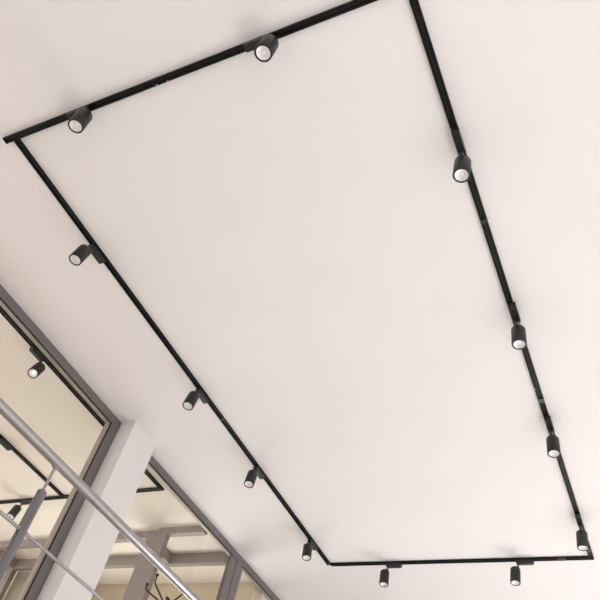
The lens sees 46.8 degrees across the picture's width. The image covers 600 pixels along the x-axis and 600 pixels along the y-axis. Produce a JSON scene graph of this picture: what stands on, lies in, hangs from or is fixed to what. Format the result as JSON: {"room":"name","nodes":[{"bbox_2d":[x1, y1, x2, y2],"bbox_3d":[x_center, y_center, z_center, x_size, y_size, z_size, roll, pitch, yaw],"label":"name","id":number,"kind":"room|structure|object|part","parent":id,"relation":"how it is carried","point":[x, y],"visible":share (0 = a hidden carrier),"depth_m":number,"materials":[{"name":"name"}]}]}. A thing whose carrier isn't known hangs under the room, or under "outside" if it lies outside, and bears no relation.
{"room":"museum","nodes":[
{"label":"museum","id":0,"kind":"room"},
{"bbox_2d":[4,571,30,599],"bbox_3d":[-3.038,3.806,6.578,0.670,2.570,0.060,-11,-52,24],"label":"panel","id":1,"kind":"object","parent":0,"point":[20,579],"visible":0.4,"depth_m":7.47,"materials":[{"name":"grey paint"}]},
{"bbox_2d":[37,421,155,599],"bbox_3d":[-1.580,1.959,4.548,0.240,2.670,0.301,-11,-52,24],"label":"wall pier","id":2,"kind":"object","parent":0,"point":[87,547],"visible":0.88,"depth_m":4.86,"materials":[{"name":"paint"}]},
{"bbox_2d":[2,582,261,599],"bbox_3d":[-3.041,4.213,7.025,5.315,2.670,0.150,-11,-52,24],"label":"wall","id":3,"kind":"structure","parent":0,"point":[246,590],"depth_m":7.15,"materials":[{"name":"beige paint"}]},
{"bbox_2d":[227,554,279,599],"bbox_3d":[-0.271,4.303,6.359,0.045,2.670,2.808,-12,-52,24],"label":"window","id":4,"kind":"structure","parent":3,"relation":"in","point":[242,565],"depth_m":6.61,"materials":[{"name":"grey metal"}]},
{"bbox_2d":[0,0,599,599],"bbox_3d":[-0.386,-0.256,4.171,14.000,0.200,12.000,-11,-52,24],"label":"ceiling","id":5,"kind":"structure","parent":0,"point":[297,226],"depth_m":4.04,"materials":[{"name":"white paint"}]},
{"bbox_2d":[0,550,17,567],"bbox_3d":[-3.220,2.794,7.546,0.080,0.100,0.295,-11,-52,24],"label":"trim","id":6,"kind":"structure","parent":5,"relation":"attached to","point":[14,560],"depth_m":7.58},
{"bbox_2d":[0,434,63,496],"bbox_3d":[-3.210,-0.008,5.011,0.034,0.018,5.038,-11,-52,24],"label":"track","id":7,"kind":"object","parent":5,"relation":"attached to","point":[13,449],"visible":1,"depth_m":6.17,"materials":[{"name":"black metal"}]},
{"bbox_2d":[0,438,11,450],"bbox_3d":[-2.557,1.272,5.864,0.091,0.202,0.212,-11,-52,24],"label":"track spotlight","id":8,"kind":"object","parent":7,"relation":"hanging from","point":[3,442],"visible":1,"depth_m":5.94,"materials":[{"name":"black metal"}]},
{"bbox_2d":[0,306,161,488],"bbox_3d":[-2.211,-0.208,4.556,0.034,0.018,5.038,-11,-52,24],"label":"track","id":9,"kind":"object","parent":5,"relation":"attached to","point":[3,312],"visible":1,"depth_m":5.16,"materials":[{"name":"black metal"}]},
{"bbox_2d":[27,346,45,377],"bbox_3d":[-1.881,0.459,4.933,0.111,0.198,0.178,-11,-52,24],"label":"track spotlight","id":10,"kind":"object","parent":9,"relation":"hanging from","point":[38,368],"visible":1,"depth_m":4.94,"materials":[{"name":"black metal"}]},
{"bbox_2d":[0,487,163,503],"bbox_3d":[-3.068,2.004,6.832,4.217,0.018,0.034,-11,-52,24],"label":"track","id":11,"kind":"object","parent":5,"relation":"attached to","point":[152,489],"visible":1,"depth_m":6.46,"materials":[{"name":"black metal"}]},
{"bbox_2d":[7,499,31,519],"bbox_3d":[-2.649,1.972,6.535,0.185,0.202,0.110,-11,-52,24],"label":"track spotlight","id":12,"kind":"object","parent":11,"relation":"hanging from","point":[16,509],"visible":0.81,"depth_m":6.54,"materials":[{"name":"black metal"}]},
{"bbox_2d":[162,547,171,562],"bbox_3d":[-1.365,2.407,6.686,0.080,0.100,0.335,-11,-52,24],"label":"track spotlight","id":13,"kind":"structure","parent":5,"relation":"attached to","point":[167,555],"depth_m":6.73,"materials":[{"name":"white metal"}]},
{"bbox_2d":[14,139,329,565],"bbox_3d":[-0.638,0.765,5.029,0.039,0.019,4.530,-11,-52,24],"label":"track","id":14,"kind":"object","parent":5,"relation":"attached to","point":[19,143],"visible":1,"depth_m":4.54,"materials":[{"name":"black metal"}]},
{"bbox_2d":[69,244,105,265],"bbox_3d":[-1.258,-0.246,4.111,0.085,0.201,0.209,-11,-52,24],"label":"track spotlight","id":15,"kind":"object","parent":14,"relation":"hanging from","point":[83,251],"visible":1,"depth_m":4.05,"materials":[{"name":"black metal"}]},
{"bbox_2d":[182,388,208,410],"bbox_3d":[-0.727,0.716,4.856,0.085,0.202,0.214,-11,-52,24],"label":"track spotlight","id":16,"kind":"object","parent":14,"relation":"hanging from","point":[192,397],"visible":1,"depth_m":4.79,"materials":[{"name":"black metal"}]},
{"bbox_2d":[244,466,264,487],"bbox_3d":[-0.349,1.392,5.379,0.090,0.202,0.214,-11,-52,24],"label":"track spotlight","id":17,"kind":"object","parent":14,"relation":"hanging from","point":[252,474],"visible":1,"depth_m":5.31,"materials":[{"name":"black metal"}]},
{"bbox_2d":[302,539,317,560],"bbox_3d":[0.090,2.176,5.984,0.098,0.202,0.208,-11,-52,24],"label":"track spotlight","id":18,"kind":"object","parent":14,"relation":"hanging from","point":[310,545],"visible":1,"depth_m":5.92,"materials":[{"name":"black metal"}]},
{"bbox_2d":[2,0,377,143],"bbox_3d":[-0.565,-1.085,3.299,2.342,0.021,0.038,-12,-52,24],"label":"track","id":19,"kind":"object","parent":5,"relation":"attached to","point":[341,9],"visible":1,"depth_m":3.27,"materials":[{"name":"black metal"}]},
{"bbox_2d":[66,105,91,132],"bbox_3d":[-1.127,-0.902,3.472,0.192,0.198,0.081,-11,-52,24],"label":"track spotlight","id":20,"kind":"object","parent":19,"relation":"hanging from","point":[80,118],"visible":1,"depth_m":3.40,"materials":[{"name":"metal"}]},
{"bbox_2d":[243,33,278,61],"bbox_3d":[-0.185,-1.101,3.034,0.187,0.198,0.084,-11,-52,24],"label":"track spotlight","id":21,"kind":"object","parent":19,"relation":"hanging from","point":[264,47],"visible":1,"depth_m":2.96,"materials":[{"name":"black metal"}]},
{"bbox_2d":[330,556,593,565],"bbox_3d":[1.282,2.204,5.838,2.234,0.021,0.036,-11,-52,24],"label":"track","id":22,"kind":"object","parent":5,"relation":"attached to","point":[557,558],"visible":1,"depth_m":5.79,"materials":[{"name":"black metal"}]},
{"bbox_2d":[379,563,401,586],"bbox_3d":[0.776,2.366,5.974,0.186,0.200,0.093,-11,-52,24],"label":"track spotlight","id":23,"kind":"object","parent":22,"relation":"hanging from","point":[384,573],"visible":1,"depth_m":5.97,"materials":[{"name":"black metal"}]},
{"bbox_2d":[510,559,533,585],"bbox_3d":[1.770,2.167,5.523,0.187,0.200,0.092,-11,-52,24],"label":"track spotlight","id":24,"kind":"object","parent":22,"relation":"hanging from","point":[515,572],"visible":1,"depth_m":5.52,"materials":[{"name":"black metal"}]},
{"bbox_2d":[409,0,592,557],"bbox_3d":[1.347,0.342,4.101,0.037,0.021,4.560,-11,-52,24],"label":"track","id":25,"kind":"object","parent":5,"relation":"attached to","point":[415,6],"visible":0.84,"depth_m":3.51,"materials":[{"name":"black metal"}]},
{"bbox_2d":[451,127,470,182],"bbox_3d":[0.733,-0.665,3.188,0.081,0.198,0.186,-11,-52,24],"label":"track spotlight","id":26,"kind":"object","parent":25,"relation":"hanging from","point":[462,163],"visible":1,"depth_m":3.17,"materials":[{"name":"black metal"}]},
{"bbox_2d":[509,302,526,349],"bbox_3d":[1.191,0.144,3.812,0.082,0.198,0.186,-11,-52,24],"label":"track spotlight","id":27,"kind":"object","parent":25,"relation":"hanging from","point":[518,332],"visible":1,"depth_m":3.80,"materials":[{"name":"black metal"}]},
{"bbox_2d":[544,415,560,457],"bbox_3d":[1.586,0.866,4.371,0.082,0.199,0.185,-11,-52,24],"label":"track spotlight","id":28,"kind":"object","parent":25,"relation":"hanging from","point":[552,441],"visible":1,"depth_m":4.36,"materials":[{"name":"black metal"}]},
{"bbox_2d":[575,513,588,550],"bbox_3d":[2.025,1.675,5.001,0.082,0.198,0.186,-11,-52,24],"label":"track spotlight","id":29,"kind":"object","parent":25,"relation":"hanging from","point":[581,535],"visible":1,"depth_m":4.99,"materials":[{"name":"black metal"}]},
{"bbox_3d":[-1.755,1.833,2.452,1.600,0.250,12.000,-11,-52,24],"label":"floor","id":30,"kind":"structure","parent":0,"visible":0},
{"bbox_2d":[0,284,120,599],"bbox_3d":[-3.114,-0.739,2.470,0.044,2.670,7.165,-11,-52,24],"label":"window","id":31,"kind":"structure","parent":30,"relation":"on","point":[43,565],"depth_m":4.84,"materials":[{"name":"grey metal"}]},
{"bbox_2d":[0,398,201,599],"bbox_3d":[-1.055,1.142,2.576,0.080,1.122,11.300,-11,-52,24],"label":"gallery railing","id":32,"kind":"object","parent":30,"relation":"on","point":[6,412],"visible":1,"depth_m":2.85,"materials":[{"name":"metal"}]},
{"bbox_3d":[-1.128,1.089,2.439,0.080,0.966,0.080,-11,-52,24],"label":"post","id":33,"kind":"part","parent":32,"relation":"part of","materials":[{"name":"metal"}]},
{"bbox_3d":[-1.011,0.990,2.742,0.014,0.014,11.300,-11,-52,24],"label":"horizontal rod","id":34,"kind":"part","parent":32,"relation":"part of","materials":[{"name":"metal"}]},
{"bbox_2d":[145,573,182,599],"bbox_3d":[-1.139,2.735,4.543,0.345,1.802,0.372,-11,-52,24],"label":"coat stand","id":35,"kind":"object","parent":30,"relation":"on","point":[157,574],"visible":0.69,"depth_m":5.08,"materials":[{"name":"black metal"}]},
{"bbox_2d":[147,455,238,599],"bbox_3d":[-1.195,2.681,5.110,0.044,2.670,1.680,-12,-52,24],"label":"window","id":36,"kind":"structure","parent":30,"relation":"on","point":[153,465],"depth_m":6.15,"materials":[{"name":"grey metal"}]},
{"bbox_3d":[-4.844,2.452,3.858,5.300,0.250,12.000,-11,-52,24],"label":"floor","id":37,"kind":"structure","parent":0,"visible":0},
{"bbox_2d":[0,530,158,599],"bbox_3d":[-3.628,3.530,6.552,4.692,2.670,0.062,-12,-53,25],"label":"beam","id":38,"kind":"structure","parent":37,"relation":"on","point":[149,537],"depth_m":6.48,"materials":[{"name":"grey aluminium"}]},
{"bbox_2d":[0,552,227,599],"bbox_3d":[-3.249,3.752,6.655,5.210,2.670,0.060,-11,-52,24],"label":"beam","id":39,"kind":"structure","parent":37,"relation":"on","point":[209,558],"depth_m":6.94,"materials":[{"name":"grey aluminium"}]},
{"bbox_2d":[133,526,207,599],"bbox_3d":[-1.331,2.998,5.440,0.515,2.670,0.060,-11,-52,24],"label":"beam","id":40,"kind":"structure","parent":37,"relation":"on","point":[149,573],"depth_m":6.29,"materials":[{"name":"grey aluminium"}]}
]}

